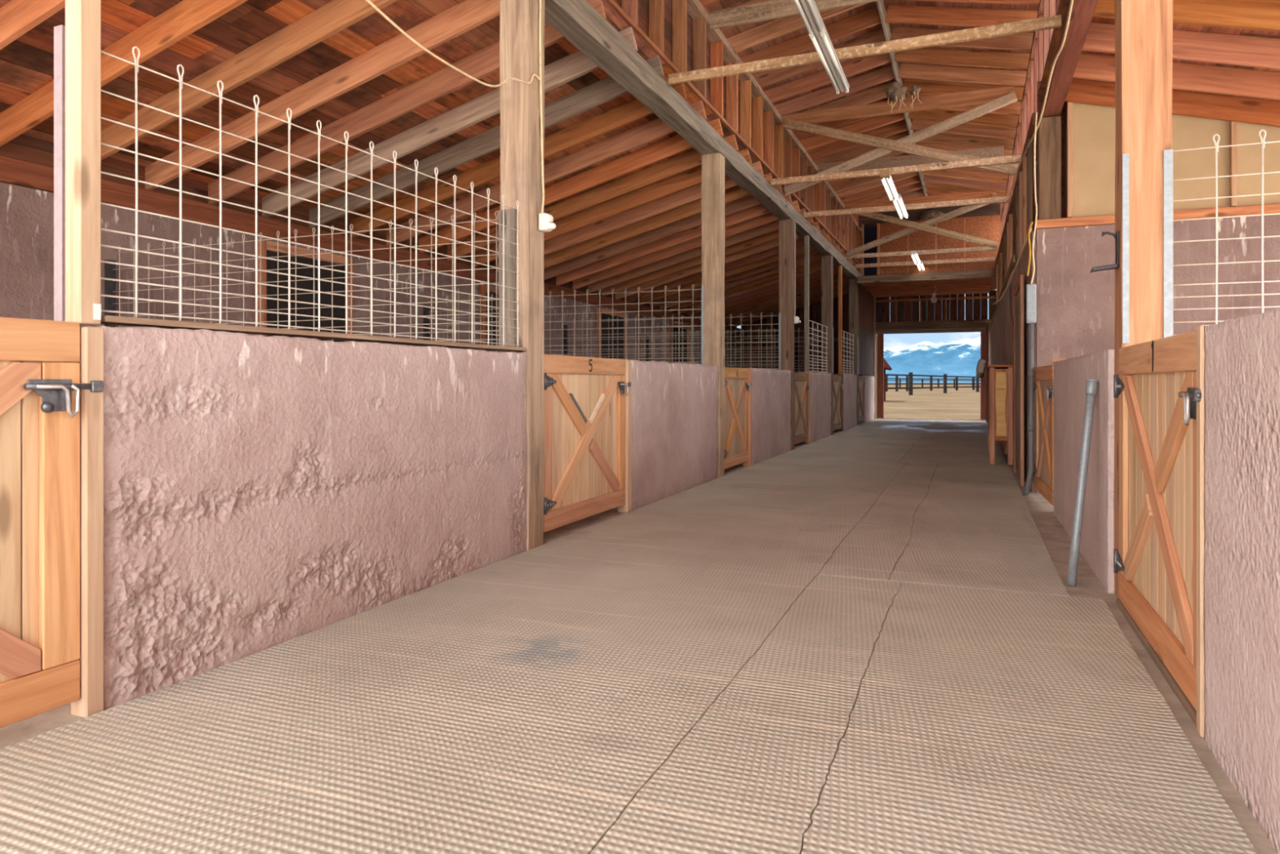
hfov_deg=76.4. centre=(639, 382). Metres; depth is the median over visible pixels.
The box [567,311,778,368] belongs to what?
mesh panel
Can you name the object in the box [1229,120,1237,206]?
trim
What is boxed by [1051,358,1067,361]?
block
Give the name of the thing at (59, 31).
channel
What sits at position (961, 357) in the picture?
mountains
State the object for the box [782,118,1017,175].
brace
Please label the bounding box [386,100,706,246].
rafter
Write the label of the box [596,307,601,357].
trim
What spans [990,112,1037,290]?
beam
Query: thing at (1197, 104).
rafter
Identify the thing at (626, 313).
trim
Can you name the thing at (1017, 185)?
stud
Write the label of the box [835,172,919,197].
rafter
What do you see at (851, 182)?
rafter
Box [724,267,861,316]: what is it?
rafter
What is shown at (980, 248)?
board
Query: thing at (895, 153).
rafter
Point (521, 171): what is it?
post
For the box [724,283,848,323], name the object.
rafter
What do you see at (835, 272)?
rafter
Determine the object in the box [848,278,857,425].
post
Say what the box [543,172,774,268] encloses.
rafter
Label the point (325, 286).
window
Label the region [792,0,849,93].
strip light
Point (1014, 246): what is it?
post
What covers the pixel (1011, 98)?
brace
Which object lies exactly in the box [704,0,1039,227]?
ceiling
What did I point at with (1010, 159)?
board
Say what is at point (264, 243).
trim
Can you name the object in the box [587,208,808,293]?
rafter
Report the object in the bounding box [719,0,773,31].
rafter
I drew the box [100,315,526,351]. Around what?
sill
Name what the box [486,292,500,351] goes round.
door
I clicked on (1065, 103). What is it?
wall
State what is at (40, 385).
gate
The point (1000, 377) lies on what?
cabinet
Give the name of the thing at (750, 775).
rubber mat
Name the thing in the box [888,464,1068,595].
rubber mat
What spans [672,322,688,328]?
trim
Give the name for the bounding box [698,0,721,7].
rafter
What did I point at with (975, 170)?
rafter
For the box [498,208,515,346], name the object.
board
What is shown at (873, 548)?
rubber mat
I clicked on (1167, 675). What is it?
trim
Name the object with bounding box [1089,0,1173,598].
post
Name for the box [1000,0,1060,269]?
wall
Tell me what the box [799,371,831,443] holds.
wall
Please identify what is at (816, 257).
rafter
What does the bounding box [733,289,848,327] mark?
rafter
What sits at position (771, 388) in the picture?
wall
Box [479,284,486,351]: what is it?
trim
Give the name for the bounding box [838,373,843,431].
trim
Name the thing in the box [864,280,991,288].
trim
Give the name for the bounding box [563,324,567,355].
channel
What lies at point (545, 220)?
bulb
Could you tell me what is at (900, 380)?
rail fence
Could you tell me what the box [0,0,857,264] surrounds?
ceiling
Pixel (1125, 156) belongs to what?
channel
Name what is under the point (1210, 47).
rafter
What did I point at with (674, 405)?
wall
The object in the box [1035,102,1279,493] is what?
wall
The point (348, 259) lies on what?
trim
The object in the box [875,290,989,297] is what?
trim
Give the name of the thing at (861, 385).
gate
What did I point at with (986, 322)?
post
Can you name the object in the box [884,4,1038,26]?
rafter
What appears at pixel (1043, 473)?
gate
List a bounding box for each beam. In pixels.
[544,0,864,286]
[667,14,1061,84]
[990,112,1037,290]
[1041,0,1097,117]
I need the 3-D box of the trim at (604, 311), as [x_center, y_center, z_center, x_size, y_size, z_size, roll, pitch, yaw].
[-0.545,-1.365,15.936,0.066,0.090,1.120,0,0,22]
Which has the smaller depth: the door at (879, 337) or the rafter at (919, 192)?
the rafter at (919, 192)
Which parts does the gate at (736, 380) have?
plank panel, rail, rail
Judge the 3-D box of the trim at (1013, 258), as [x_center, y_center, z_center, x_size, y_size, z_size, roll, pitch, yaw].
[7.086,-1.520,16.118,0.030,0.100,13.200,0,0,22]
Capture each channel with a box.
[53,25,65,321]
[104,259,115,327]
[423,305,429,340]
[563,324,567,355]
[645,336,648,360]
[701,284,703,364]
[778,312,780,369]
[832,327,833,373]
[857,337,858,374]
[1122,153,1128,343]
[1163,149,1173,337]
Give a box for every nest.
[884,80,906,111]
[908,84,921,108]
[919,209,944,220]
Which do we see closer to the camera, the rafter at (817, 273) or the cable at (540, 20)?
the cable at (540, 20)
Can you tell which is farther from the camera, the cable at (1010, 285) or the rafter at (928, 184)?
the rafter at (928, 184)
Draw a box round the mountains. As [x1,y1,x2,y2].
[884,336,980,382]
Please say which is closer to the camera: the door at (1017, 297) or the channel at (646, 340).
the door at (1017, 297)
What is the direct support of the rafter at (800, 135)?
on the wall at (678, 32)
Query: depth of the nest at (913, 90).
11.15 m
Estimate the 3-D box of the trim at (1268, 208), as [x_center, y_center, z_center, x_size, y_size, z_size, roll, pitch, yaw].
[5.164,-1.495,7.162,3.035,0.080,0.120,0,0,22]
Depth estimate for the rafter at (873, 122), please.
13.42 m
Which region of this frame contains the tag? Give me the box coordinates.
[93,303,101,319]
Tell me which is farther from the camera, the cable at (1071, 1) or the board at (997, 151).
the board at (997, 151)
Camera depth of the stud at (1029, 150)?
8.40 m
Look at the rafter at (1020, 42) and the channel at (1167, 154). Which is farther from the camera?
the rafter at (1020, 42)
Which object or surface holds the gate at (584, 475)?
attached to the wall at (674, 405)
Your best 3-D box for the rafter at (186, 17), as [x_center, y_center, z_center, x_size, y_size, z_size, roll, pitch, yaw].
[-3.009,-2.281,5.220,4.389,1.333,0.044,0,0,22]
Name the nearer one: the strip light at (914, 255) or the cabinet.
the cabinet
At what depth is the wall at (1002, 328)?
10.80 m
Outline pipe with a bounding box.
[1066,378,1098,586]
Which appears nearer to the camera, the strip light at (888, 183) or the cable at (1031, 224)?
the cable at (1031, 224)
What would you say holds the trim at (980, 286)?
attached to the wall at (866, 301)
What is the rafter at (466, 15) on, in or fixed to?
on the beam at (577, 21)
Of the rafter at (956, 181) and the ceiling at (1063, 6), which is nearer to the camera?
the ceiling at (1063, 6)
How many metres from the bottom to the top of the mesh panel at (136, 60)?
0.916 m
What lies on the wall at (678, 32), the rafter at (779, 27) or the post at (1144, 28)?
the rafter at (779, 27)
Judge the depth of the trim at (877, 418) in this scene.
22.89 m
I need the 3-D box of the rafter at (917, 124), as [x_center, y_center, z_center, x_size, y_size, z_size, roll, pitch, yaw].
[5.458,-4.162,13.373,1.919,0.589,0.044,0,0,22]
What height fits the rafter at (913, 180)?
0.589 m
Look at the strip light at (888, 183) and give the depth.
11.12 m
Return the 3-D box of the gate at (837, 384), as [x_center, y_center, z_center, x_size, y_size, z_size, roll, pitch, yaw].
[4.110,0.415,16.958,0.080,1.130,1.318,0,0,22]
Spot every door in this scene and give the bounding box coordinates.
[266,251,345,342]
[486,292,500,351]
[601,313,623,358]
[672,327,687,361]
[875,331,989,419]
[1015,289,1019,475]
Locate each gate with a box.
[0,316,103,727]
[542,354,631,532]
[724,367,751,469]
[794,372,810,444]
[833,375,843,431]
[857,376,865,422]
[1032,364,1053,505]
[1113,330,1201,711]
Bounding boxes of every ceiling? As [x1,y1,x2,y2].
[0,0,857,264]
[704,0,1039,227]
[1040,0,1279,101]
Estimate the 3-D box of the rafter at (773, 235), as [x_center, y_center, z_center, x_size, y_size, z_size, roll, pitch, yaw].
[1.041,-2.281,15.171,4.389,1.333,0.044,0,0,22]
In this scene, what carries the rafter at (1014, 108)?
on the wall at (1042, 39)
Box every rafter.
[0,0,65,49]
[0,0,247,146]
[101,0,397,160]
[145,0,500,190]
[208,0,606,204]
[262,26,638,217]
[309,54,664,228]
[350,83,687,237]
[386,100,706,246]
[418,118,724,253]
[447,134,738,260]
[473,148,751,266]
[497,161,764,271]
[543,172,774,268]
[543,184,783,280]
[555,193,792,285]
[573,200,800,289]
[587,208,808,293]
[602,217,814,296]
[615,222,820,299]
[627,227,826,302]
[639,233,831,305]
[649,239,836,307]
[659,244,840,310]
[668,248,844,311]
[677,253,848,314]
[686,258,853,315]
[693,260,856,316]
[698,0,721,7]
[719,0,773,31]
[724,263,859,312]
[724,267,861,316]
[724,279,848,319]
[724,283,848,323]
[726,3,866,53]
[727,286,848,324]
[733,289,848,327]
[740,7,881,62]
[753,28,885,88]
[764,53,890,103]
[773,65,894,116]
[791,97,899,140]
[799,113,905,151]
[804,81,892,111]
[806,119,907,159]
[812,130,909,165]
[827,152,913,184]
[830,175,879,191]
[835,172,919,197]
[839,174,920,204]
[844,151,902,161]
[850,181,922,202]
[851,188,924,214]
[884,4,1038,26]
[889,26,1033,50]
[893,47,1030,70]
[897,63,1026,86]
[902,79,1024,102]
[906,93,1022,115]
[907,0,1039,4]
[907,109,1019,128]
[911,119,1016,139]
[914,130,1014,150]
[915,141,1013,156]
[921,169,1008,183]
[923,174,1006,191]
[924,181,1005,196]
[925,188,1004,203]
[946,167,1008,176]
[1064,79,1279,127]
[1072,53,1279,100]
[1082,22,1279,69]
[1093,0,1279,31]
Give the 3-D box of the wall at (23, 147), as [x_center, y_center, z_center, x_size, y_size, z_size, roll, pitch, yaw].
[-2.101,-1.800,12.570,0.030,0.300,26.900,0,0,22]
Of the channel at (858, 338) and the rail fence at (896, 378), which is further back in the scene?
the rail fence at (896, 378)
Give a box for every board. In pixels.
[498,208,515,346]
[709,0,884,30]
[770,155,1022,185]
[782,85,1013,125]
[804,195,1009,217]
[804,235,808,371]
[817,146,1003,173]
[838,265,842,373]
[844,190,996,208]
[845,246,997,258]
[854,257,994,267]
[875,0,927,195]
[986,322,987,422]
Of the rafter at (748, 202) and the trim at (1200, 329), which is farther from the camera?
the rafter at (748, 202)
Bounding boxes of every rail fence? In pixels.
[885,372,980,395]
[885,375,980,391]
[898,377,980,388]
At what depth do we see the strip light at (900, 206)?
12.35 m
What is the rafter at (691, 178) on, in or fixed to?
on the beam at (577, 21)
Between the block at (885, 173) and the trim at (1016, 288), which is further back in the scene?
the block at (885, 173)
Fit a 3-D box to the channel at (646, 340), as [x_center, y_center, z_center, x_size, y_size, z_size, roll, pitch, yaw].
[0.160,-0.578,17.696,0.048,0.845,0.060,0,0,22]
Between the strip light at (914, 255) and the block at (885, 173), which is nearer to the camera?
the block at (885, 173)
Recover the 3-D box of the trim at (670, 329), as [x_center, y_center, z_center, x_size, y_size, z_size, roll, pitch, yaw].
[0.715,-0.180,19.030,0.066,2.460,0.090,0,0,22]
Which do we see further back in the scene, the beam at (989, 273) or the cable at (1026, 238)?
the beam at (989, 273)
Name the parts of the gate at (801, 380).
plank panel, rail, rail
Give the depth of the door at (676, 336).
19.60 m
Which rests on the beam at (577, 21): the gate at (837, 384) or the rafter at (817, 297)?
the rafter at (817, 297)
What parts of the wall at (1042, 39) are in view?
plate, plate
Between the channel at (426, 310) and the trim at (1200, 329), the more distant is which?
the channel at (426, 310)
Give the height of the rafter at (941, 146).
0.589 m
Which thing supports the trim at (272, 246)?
attached to the wall at (26, 214)
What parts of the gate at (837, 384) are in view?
plank panel, rail, rail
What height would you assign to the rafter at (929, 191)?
0.589 m
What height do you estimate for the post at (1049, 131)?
3.578 m
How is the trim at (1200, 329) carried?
attached to the wall at (1242, 515)
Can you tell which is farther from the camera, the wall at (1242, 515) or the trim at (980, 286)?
the trim at (980, 286)
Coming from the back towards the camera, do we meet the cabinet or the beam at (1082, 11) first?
the cabinet
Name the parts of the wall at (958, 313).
header trim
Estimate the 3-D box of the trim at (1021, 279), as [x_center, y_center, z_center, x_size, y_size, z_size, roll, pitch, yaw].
[3.899,-0.010,8.305,0.035,2.120,0.105,0,0,22]
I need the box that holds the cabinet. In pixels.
[986,364,1013,464]
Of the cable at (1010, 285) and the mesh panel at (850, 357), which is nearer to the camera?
the cable at (1010, 285)
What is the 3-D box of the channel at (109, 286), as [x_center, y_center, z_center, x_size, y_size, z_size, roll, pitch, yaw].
[-4.335,-0.578,6.655,0.048,0.845,0.060,0,0,22]
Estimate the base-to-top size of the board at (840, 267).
2.340 m
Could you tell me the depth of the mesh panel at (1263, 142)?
3.79 m
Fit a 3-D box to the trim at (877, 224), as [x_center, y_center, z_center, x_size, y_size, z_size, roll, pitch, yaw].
[5.714,-3.195,19.494,0.065,1.230,0.040,0,0,22]
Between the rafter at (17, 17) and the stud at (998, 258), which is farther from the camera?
the stud at (998, 258)
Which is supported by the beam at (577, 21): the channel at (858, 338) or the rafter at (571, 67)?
the rafter at (571, 67)
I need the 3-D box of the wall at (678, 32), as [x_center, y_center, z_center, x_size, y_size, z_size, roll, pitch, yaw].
[1.621,-3.375,11.055,0.176,1.250,26.900,0,0,22]
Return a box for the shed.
[884,359,892,400]
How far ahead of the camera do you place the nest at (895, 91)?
11.12 m
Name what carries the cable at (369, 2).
attached to the post at (521, 171)
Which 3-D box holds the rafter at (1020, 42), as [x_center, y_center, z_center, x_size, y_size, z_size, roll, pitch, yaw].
[4.028,-4.162,9.861,1.919,0.589,0.044,0,0,22]
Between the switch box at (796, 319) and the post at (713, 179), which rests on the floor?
the post at (713, 179)
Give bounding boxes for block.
[880,168,890,178]
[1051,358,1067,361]
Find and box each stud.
[995,264,997,305]
[997,257,999,300]
[999,252,1002,301]
[1004,232,1006,279]
[1006,222,1008,285]
[1008,213,1013,280]
[1015,184,1018,264]
[1018,171,1022,256]
[1022,155,1026,244]
[1026,138,1032,234]
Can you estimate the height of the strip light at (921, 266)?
0.098 m
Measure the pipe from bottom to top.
1.073 m
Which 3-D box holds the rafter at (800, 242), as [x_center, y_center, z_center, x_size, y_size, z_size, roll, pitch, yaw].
[1.518,-2.281,16.342,4.389,1.333,0.044,0,0,22]
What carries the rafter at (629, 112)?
on the beam at (577, 21)
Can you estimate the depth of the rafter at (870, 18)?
9.87 m
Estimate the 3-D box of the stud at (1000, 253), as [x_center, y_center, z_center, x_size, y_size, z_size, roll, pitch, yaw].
[7.005,-1.990,15.794,0.050,1.060,0.140,0,0,22]
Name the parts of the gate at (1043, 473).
rail, rail, plank panel, latch handle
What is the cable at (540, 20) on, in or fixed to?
attached to the post at (521, 171)
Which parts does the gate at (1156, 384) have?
rail, rail, plank panel, latch handle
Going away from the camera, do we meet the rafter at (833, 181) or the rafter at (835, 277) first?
the rafter at (833, 181)
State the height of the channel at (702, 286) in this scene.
0.890 m
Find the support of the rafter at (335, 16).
on the beam at (577, 21)
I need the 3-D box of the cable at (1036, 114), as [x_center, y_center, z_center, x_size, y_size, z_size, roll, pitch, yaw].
[3.648,-1.707,7.536,0.061,1.587,0.025,0,0,22]
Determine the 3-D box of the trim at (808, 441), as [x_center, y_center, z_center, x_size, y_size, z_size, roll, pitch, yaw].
[2.884,0.432,14.004,0.092,1.235,0.075,0,0,22]
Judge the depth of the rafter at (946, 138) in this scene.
13.94 m
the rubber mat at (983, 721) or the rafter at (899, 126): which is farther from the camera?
the rafter at (899, 126)
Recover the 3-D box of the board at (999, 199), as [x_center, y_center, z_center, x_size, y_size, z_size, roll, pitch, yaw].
[4.181,-2.792,12.982,3.125,0.085,0.040,0,0,22]
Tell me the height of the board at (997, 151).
0.180 m
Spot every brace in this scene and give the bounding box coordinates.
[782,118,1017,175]
[783,91,1017,195]
[844,194,997,257]
[845,205,998,248]
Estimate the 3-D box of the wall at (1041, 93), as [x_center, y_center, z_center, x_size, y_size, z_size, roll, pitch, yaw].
[4.060,-2.245,7.918,0.350,1.410,0.030,0,0,22]
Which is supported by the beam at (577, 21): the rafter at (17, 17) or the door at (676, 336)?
the rafter at (17, 17)
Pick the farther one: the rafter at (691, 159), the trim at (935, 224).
the trim at (935, 224)
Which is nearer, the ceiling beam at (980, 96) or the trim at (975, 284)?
the ceiling beam at (980, 96)
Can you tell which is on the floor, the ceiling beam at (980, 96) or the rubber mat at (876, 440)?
the rubber mat at (876, 440)
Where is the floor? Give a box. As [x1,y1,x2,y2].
[0,422,1278,853]
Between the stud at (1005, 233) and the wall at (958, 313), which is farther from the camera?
the wall at (958, 313)
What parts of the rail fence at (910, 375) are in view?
rail, rail, post, rail, rail, post, rail, rail, post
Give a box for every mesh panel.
[101,46,519,346]
[112,210,498,351]
[428,284,701,363]
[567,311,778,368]
[648,327,821,373]
[808,320,827,372]
[842,330,854,374]
[1173,129,1279,335]
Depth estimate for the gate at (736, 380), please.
9.71 m
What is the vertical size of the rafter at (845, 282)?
1.333 m
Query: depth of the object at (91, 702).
2.55 m
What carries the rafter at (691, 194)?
on the beam at (577, 21)
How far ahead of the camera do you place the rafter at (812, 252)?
17.43 m
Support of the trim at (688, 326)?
attached to the wall at (26, 214)
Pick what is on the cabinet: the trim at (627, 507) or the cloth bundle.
the cloth bundle
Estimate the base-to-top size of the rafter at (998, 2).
0.589 m
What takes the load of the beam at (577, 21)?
on the wall at (866, 301)
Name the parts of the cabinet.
panel, lid, panel, cross rail, leg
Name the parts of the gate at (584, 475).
plank panel, rail, rail, latch handle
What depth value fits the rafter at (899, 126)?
14.08 m
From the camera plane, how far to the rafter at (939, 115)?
12.76 m
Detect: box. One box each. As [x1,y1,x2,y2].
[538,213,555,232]
[793,315,800,324]
[1022,284,1036,495]
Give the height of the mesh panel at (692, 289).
0.951 m
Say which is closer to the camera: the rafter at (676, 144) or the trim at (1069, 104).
the trim at (1069, 104)
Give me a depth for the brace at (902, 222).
17.16 m
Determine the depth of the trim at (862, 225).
19.61 m
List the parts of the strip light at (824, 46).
strip light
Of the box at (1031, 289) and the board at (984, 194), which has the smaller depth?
the box at (1031, 289)
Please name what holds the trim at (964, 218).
attached to the wall at (986, 227)
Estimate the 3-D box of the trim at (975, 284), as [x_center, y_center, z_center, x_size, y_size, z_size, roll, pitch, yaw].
[7.377,-2.482,20.880,3.010,0.125,0.040,0,0,22]
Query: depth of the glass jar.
20.66 m
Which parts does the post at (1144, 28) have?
hook bracket, plate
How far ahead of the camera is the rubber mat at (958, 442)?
13.27 m
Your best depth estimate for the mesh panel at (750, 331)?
16.78 m
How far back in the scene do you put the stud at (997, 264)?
17.51 m
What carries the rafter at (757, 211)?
on the beam at (577, 21)
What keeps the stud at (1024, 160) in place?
on the wall at (1002, 328)
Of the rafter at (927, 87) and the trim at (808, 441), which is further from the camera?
the trim at (808, 441)
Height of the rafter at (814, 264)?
1.333 m
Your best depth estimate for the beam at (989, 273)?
19.04 m
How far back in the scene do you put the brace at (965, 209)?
17.36 m
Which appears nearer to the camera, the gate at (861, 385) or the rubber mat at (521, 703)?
the rubber mat at (521, 703)
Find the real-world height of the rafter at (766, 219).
1.333 m
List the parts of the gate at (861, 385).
plank panel, rail, rail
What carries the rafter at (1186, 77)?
on the beam at (1082, 11)
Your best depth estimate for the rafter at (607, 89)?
8.11 m
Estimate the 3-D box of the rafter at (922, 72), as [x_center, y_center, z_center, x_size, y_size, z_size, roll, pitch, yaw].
[4.505,-4.162,11.032,1.919,0.589,0.044,0,0,22]
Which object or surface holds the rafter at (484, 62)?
on the beam at (577, 21)
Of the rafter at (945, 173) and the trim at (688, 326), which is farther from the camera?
the trim at (688, 326)
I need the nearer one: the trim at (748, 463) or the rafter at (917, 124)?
the trim at (748, 463)
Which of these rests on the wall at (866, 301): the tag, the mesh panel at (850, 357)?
the mesh panel at (850, 357)
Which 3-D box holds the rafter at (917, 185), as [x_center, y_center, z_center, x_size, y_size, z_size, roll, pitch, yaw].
[5.311,-4.162,18.210,1.919,0.589,0.044,0,0,22]
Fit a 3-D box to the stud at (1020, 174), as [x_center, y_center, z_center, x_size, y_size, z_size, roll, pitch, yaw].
[4.579,-1.990,9.764,0.050,1.060,0.140,0,0,22]
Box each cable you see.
[365,0,541,87]
[538,0,544,213]
[794,221,795,315]
[992,227,1031,304]
[1005,0,1073,218]
[1009,284,1013,324]
[1026,222,1033,275]
[1030,111,1037,284]
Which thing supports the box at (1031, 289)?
on the floor
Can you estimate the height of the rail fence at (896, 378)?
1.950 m
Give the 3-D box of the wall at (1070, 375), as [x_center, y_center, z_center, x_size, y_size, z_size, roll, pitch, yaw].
[2.925,0.440,5.271,0.203,1.220,2.692,0,0,22]
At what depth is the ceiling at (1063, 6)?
6.41 m
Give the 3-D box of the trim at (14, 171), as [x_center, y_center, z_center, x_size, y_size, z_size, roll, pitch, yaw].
[-2.036,-1.558,12.543,0.190,0.185,26.900,0,0,22]
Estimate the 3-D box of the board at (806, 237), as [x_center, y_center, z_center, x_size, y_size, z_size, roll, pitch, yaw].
[2.869,-1.355,13.996,0.070,2.340,0.090,0,0,22]
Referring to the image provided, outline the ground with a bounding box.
[884,382,980,419]
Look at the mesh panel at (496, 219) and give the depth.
5.81 m
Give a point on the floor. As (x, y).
(1057, 541)
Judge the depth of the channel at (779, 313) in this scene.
12.62 m
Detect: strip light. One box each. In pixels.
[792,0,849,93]
[880,175,898,200]
[892,193,908,218]
[911,250,920,264]
[916,260,924,270]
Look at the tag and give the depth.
2.59 m
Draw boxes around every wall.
[0,133,737,327]
[0,182,740,368]
[91,325,527,709]
[604,0,861,264]
[610,360,717,510]
[737,368,791,465]
[741,289,995,375]
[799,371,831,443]
[833,284,875,431]
[858,203,999,226]
[863,226,988,275]
[880,214,1000,275]
[989,231,1035,492]
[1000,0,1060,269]
[1013,101,1066,244]
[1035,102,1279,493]
[1036,80,1064,217]
[1053,349,1114,593]
[1203,307,1279,853]
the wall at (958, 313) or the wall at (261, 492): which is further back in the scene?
the wall at (958, 313)
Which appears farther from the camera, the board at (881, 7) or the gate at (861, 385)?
the gate at (861, 385)
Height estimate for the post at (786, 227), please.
3.578 m
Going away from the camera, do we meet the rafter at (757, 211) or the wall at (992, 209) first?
the rafter at (757, 211)
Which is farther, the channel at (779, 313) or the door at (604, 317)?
the door at (604, 317)
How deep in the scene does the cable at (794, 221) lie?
12.71 m
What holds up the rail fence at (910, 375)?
on the ground
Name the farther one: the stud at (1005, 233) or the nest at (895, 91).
the stud at (1005, 233)
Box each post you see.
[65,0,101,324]
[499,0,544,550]
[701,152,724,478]
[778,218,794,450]
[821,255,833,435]
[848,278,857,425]
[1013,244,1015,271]
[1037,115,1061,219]
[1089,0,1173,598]
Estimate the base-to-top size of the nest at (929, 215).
0.347 m
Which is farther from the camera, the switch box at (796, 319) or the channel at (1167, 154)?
the switch box at (796, 319)
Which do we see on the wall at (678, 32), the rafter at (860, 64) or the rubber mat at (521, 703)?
the rafter at (860, 64)
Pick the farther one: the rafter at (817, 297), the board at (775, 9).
the rafter at (817, 297)
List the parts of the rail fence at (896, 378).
post, post, post, rail, rail, post, rail, post, rail, post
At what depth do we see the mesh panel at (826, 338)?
15.02 m
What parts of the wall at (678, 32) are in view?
plate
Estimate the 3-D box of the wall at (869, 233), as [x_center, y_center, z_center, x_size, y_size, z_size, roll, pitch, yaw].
[7.249,-3.520,20.386,3.185,1.860,0.030,0,0,22]
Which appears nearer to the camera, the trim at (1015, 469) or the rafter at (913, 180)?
the trim at (1015, 469)
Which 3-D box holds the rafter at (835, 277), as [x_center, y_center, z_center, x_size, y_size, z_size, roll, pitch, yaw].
[3.424,-2.281,21.024,4.389,1.333,0.044,0,0,22]
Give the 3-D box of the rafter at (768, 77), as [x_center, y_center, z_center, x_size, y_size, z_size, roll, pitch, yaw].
[2.213,-4.162,10.600,1.919,0.589,0.044,0,0,22]
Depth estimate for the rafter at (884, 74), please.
11.72 m
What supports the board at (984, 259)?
on the beam at (577, 21)
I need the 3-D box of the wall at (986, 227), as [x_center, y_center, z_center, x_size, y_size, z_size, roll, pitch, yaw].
[6.972,-3.195,18.982,2.640,1.230,0.020,0,0,22]
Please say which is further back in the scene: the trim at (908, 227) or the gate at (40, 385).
the trim at (908, 227)
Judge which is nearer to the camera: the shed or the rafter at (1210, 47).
the rafter at (1210, 47)
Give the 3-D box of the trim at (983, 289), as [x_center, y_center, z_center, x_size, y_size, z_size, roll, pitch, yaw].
[7.829,-2.482,21.991,3.010,0.125,0.040,0,0,22]
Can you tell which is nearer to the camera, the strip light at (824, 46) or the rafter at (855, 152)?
the strip light at (824, 46)
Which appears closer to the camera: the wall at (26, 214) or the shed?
the wall at (26, 214)
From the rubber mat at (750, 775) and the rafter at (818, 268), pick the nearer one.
the rubber mat at (750, 775)
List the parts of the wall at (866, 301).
corner post, corner post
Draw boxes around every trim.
[0,155,742,334]
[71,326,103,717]
[254,239,266,336]
[266,240,345,264]
[344,257,353,341]
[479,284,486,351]
[486,284,498,293]
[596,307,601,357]
[601,308,625,317]
[617,360,631,512]
[623,313,626,358]
[668,322,672,361]
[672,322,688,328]
[685,326,688,364]
[742,368,751,466]
[804,371,810,444]
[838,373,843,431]
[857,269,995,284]
[861,224,863,275]
[861,277,992,285]
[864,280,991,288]
[866,283,991,290]
[869,285,991,293]
[871,288,990,295]
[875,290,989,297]
[876,223,879,275]
[876,417,986,420]
[907,226,908,272]
[935,223,936,271]
[964,217,964,270]
[990,254,1015,326]
[1013,274,1023,296]
[1013,295,1017,472]
[1019,276,1024,485]
[1035,203,1279,230]
[1066,102,1072,217]
[1115,598,1196,725]
[1196,324,1209,737]
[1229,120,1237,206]
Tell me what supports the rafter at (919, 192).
on the wall at (678, 32)
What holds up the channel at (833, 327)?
attached to the post at (827, 261)
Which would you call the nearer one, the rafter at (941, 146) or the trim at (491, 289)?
the trim at (491, 289)
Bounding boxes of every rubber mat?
[0,457,906,853]
[590,573,901,853]
[772,418,937,462]
[800,581,1257,853]
[818,462,937,580]
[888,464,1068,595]
[897,419,1008,466]
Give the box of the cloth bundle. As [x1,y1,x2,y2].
[976,358,986,377]
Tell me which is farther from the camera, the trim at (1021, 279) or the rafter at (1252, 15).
the trim at (1021, 279)
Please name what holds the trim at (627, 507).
attached to the wall at (674, 405)
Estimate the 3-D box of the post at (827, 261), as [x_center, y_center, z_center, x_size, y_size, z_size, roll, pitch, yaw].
[3.743,-0.739,16.270,0.205,3.578,0.200,0,0,22]
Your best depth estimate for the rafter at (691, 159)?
10.26 m
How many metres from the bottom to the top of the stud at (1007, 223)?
1.060 m
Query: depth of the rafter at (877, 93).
12.18 m
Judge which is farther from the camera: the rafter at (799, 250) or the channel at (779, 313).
the rafter at (799, 250)
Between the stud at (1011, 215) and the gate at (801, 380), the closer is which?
the stud at (1011, 215)
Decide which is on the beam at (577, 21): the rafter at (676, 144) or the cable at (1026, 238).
the rafter at (676, 144)
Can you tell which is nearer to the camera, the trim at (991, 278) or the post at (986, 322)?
the trim at (991, 278)
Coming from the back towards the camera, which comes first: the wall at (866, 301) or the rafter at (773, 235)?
the wall at (866, 301)
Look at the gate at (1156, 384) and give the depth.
3.00 m
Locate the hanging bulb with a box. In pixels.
[930,285,937,302]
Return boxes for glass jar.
[930,296,937,302]
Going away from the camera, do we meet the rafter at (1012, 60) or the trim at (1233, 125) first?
the trim at (1233, 125)
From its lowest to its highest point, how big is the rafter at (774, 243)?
1.333 m
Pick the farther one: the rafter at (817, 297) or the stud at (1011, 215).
the rafter at (817, 297)

